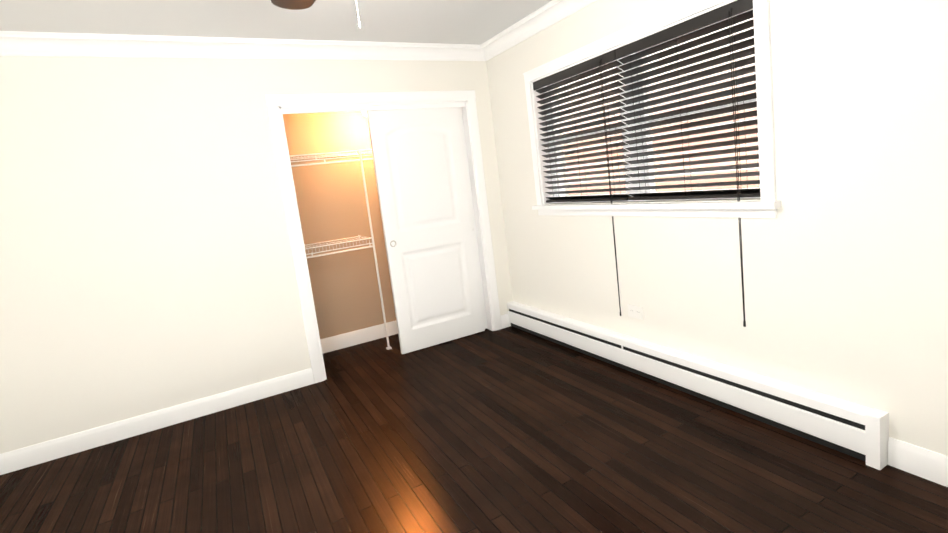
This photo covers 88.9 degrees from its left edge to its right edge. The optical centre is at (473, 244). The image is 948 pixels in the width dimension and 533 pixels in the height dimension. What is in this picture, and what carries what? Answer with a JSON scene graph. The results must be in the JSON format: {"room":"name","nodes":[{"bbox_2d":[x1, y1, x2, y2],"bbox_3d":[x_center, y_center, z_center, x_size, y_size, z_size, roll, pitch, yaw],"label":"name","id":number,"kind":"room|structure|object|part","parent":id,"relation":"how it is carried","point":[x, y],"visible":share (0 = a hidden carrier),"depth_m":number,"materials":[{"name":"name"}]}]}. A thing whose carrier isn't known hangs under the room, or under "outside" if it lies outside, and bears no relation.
{"room":"empty bedroom","nodes":[
{"label":"empty bedroom","id":0,"kind":"room"},
{"bbox_2d":[0,56,512,453],"bbox_3d":[-1.477,-0.164,3.516,3.877,2.490,0.120,-11,9,-27],"label":"wall","id":1,"kind":"structure","parent":0,"point":[146,263],"depth_m":3.12,"materials":[{"name":"white paint"}]},
{"bbox_2d":[0,368,313,474],"bbox_3d":[-2.042,1.147,3.224,1.885,0.120,0.015,-11,9,-27],"label":"baseboard","id":2,"kind":"structure","parent":1,"relation":"attached to","point":[32,455],"depth_m":3.16,"materials":[{"name":"white wood"}]},
{"bbox_2d":[0,31,479,60],"bbox_3d":[-1.503,-1.341,3.296,3.540,0.108,0.097,-11,9,-27],"label":"crown molding","id":3,"kind":"structure","parent":1,"relation":"attached to","point":[60,44],"depth_m":3.19,"materials":[{"name":"white wood"}]},
{"bbox_2d":[265,90,501,382],"bbox_3d":[-0.634,-0.145,3.966,1.685,2.135,0.140,-11,9,-27],"label":"trim","id":4,"kind":"structure","parent":1,"relation":"attached to","point":[279,106],"depth_m":3.69,"materials":[{"name":"white wood"}]},
{"bbox_2d":[366,107,484,353],"bbox_3d":[-0.375,-0.150,4.099,0.800,2.025,0.038,-11,9,-27],"label":"closet door","id":5,"kind":"structure","parent":1,"relation":"in","point":[420,175],"depth_m":4.07,"materials":[{"name":"white wood"}]},
{"bbox_2d":[458,107,487,328],"bbox_3d":[-0.348,-0.163,4.167,0.800,2.025,0.038,-11,9,-27],"label":"closet door","id":6,"kind":"structure","parent":1,"relation":"in","point":[472,214],"depth_m":4.33,"materials":[{"name":"white wood"}]},
{"bbox_2d":[0,0,551,44],"bbox_3d":[-0.418,-1.300,1.390,4.137,0.060,4.720,-11,9,-27],"label":"ceiling","id":7,"kind":"structure","parent":0,"point":[478,22],"depth_m":2.97,"materials":[{"name":"white paint"}]},
{"bbox_2d":[271,0,360,27],"bbox_3d":[-0.436,-1.013,1.534,1.259,0.539,1.259,-11,9,-27],"label":"ceiling fan","id":8,"kind":"object","parent":7,"relation":"hanging from","point":[295,4],"visible":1,"depth_m":2.01,"materials":[{"name":"brown metal"}]},
{"bbox_2d":[283,111,395,338],"bbox_3d":[-0.968,-0.321,4.232,2.277,2.490,0.670,-11,9,-27],"label":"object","id":9,"kind":"object","parent":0,"point":[331,201],"visible":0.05,"depth_m":4.36,"materials":[{"name":"beige paint"}]},
{"bbox_2d":[289,149,391,349],"bbox_3d":[-0.880,0.036,4.326,2.152,1.742,0.392,-11,9,-27],"label":"wire closet shelf","id":10,"kind":"object","parent":9,"relation":"attached to","point":[359,153],"visible":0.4,"depth_m":4.07,"materials":[{"name":"white metal"}]},
{"bbox_2d":[320,320,397,353],"bbox_3d":[-0.875,0.817,4.598,2.157,0.130,0.015,-11,9,-27],"label":"baseboard","id":11,"kind":"structure","parent":9,"relation":"attached to","point":[337,342],"depth_m":4.48,"materials":[{"name":"white wood"}]},
{"bbox_2d":[0,326,947,532],"bbox_3d":[-0.278,1.185,2.021,4.137,0.050,5.390,-11,9,-27],"label":"floor","id":12,"kind":"structure","parent":0,"point":[511,429],"depth_m":2.42,"materials":[{"name":"brown wood"}]},
{"bbox_2d":[486,0,947,455],"bbox_3d":[1.262,-0.388,2.747,0.260,2.490,5.390,-11,9,-27],"label":"wall","id":13,"kind":"structure","parent":0,"point":[845,263],"depth_m":2.12,"materials":[{"name":"white paint"}]},
{"bbox_2d":[501,314,510,325],"bbox_3d":[0.190,0.656,4.849,0.015,0.130,0.530,-11,9,-27],"label":"baseboard","id":14,"kind":"structure","parent":13,"relation":"attached to","point":[504,318],"depth_m":4.45,"materials":[{"name":"white wood"}]},
{"bbox_2d":[480,0,596,60],"bbox_3d":[1.125,-1.510,2.213,0.097,0.108,4.480,-11,9,-27],"label":"crown molding","id":15,"kind":"structure","parent":13,"relation":"attached to","point":[554,11],"depth_m":3.52,"materials":[{"name":"white wood"}]},
{"bbox_2d":[627,304,643,319],"bbox_3d":[1.052,0.436,3.149,0.008,0.082,0.128,-11,9,-27],"label":"electrical outlet plate","id":16,"kind":"object","parent":13,"relation":"attached to","point":[635,312],"visible":1,"depth_m":3.14,"materials":[{"name":"white plastic"}]},
{"bbox_2d":[523,0,780,217],"bbox_3d":[0.960,-0.741,3.032,0.225,1.109,1.904,-11,9,-27],"label":"window","id":17,"kind":"structure","parent":13,"relation":"in","point":[767,205],"depth_m":2.79,"materials":[{"name":"white wood"}]},
{"bbox_2d":[533,50,631,315],"bbox_3d":[0.778,-0.383,3.448,0.078,1.708,0.854,-11,9,-27],"label":"window blind","id":18,"kind":"object","parent":17,"relation":"attached to","point":[602,59],"visible":0.98,"depth_m":3.32,"materials":[{"name":"black plastic"}]},
{"bbox_3d":[1.023,-0.752,3.065,0.080,0.938,1.716,-11,9,-27],"label":"window frame unit","id":19,"kind":"part","parent":17,"relation":"part of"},
{"bbox_2d":[615,0,759,326],"bbox_3d":[1.181,-0.387,2.686,0.078,1.593,0.854,-11,9,-27],"label":"window blind","id":20,"kind":"object","parent":17,"relation":"attached to","point":[734,8],"visible":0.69,"depth_m":2.56,"materials":[{"name":"black plastic"}]},
{"bbox_2d":[507,301,888,469],"bbox_3d":[1.019,0.724,3.240,0.078,0.228,2.840,-11,9,-27],"label":"baseboard heater","id":21,"kind":"object","parent":13,"relation":"attached to","point":[857,431],"visible":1,"depth_m":2.54,"materials":[{"name":"white metal"}]},
{"bbox_2d":[888,437,947,486],"bbox_3d":[2.112,0.908,1.311,0.015,0.120,1.603,-11,9,-27],"label":"baseboard","id":22,"kind":"structure","parent":13,"relation":"attached to","point":[927,464],"depth_m":1.92,"materials":[{"name":"white wood"}]},
{"label":"outside","id":23,"kind":"structure","parent":0,"visible":0},
{"bbox_2d":[559,18,758,195],"bbox_3d":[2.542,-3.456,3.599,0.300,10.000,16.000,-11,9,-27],"label":"window panes","id":24,"kind":"structure","parent":23,"point":[692,159],"depth_m":4.89,"materials":[{"name":"clear glass"}]}
]}

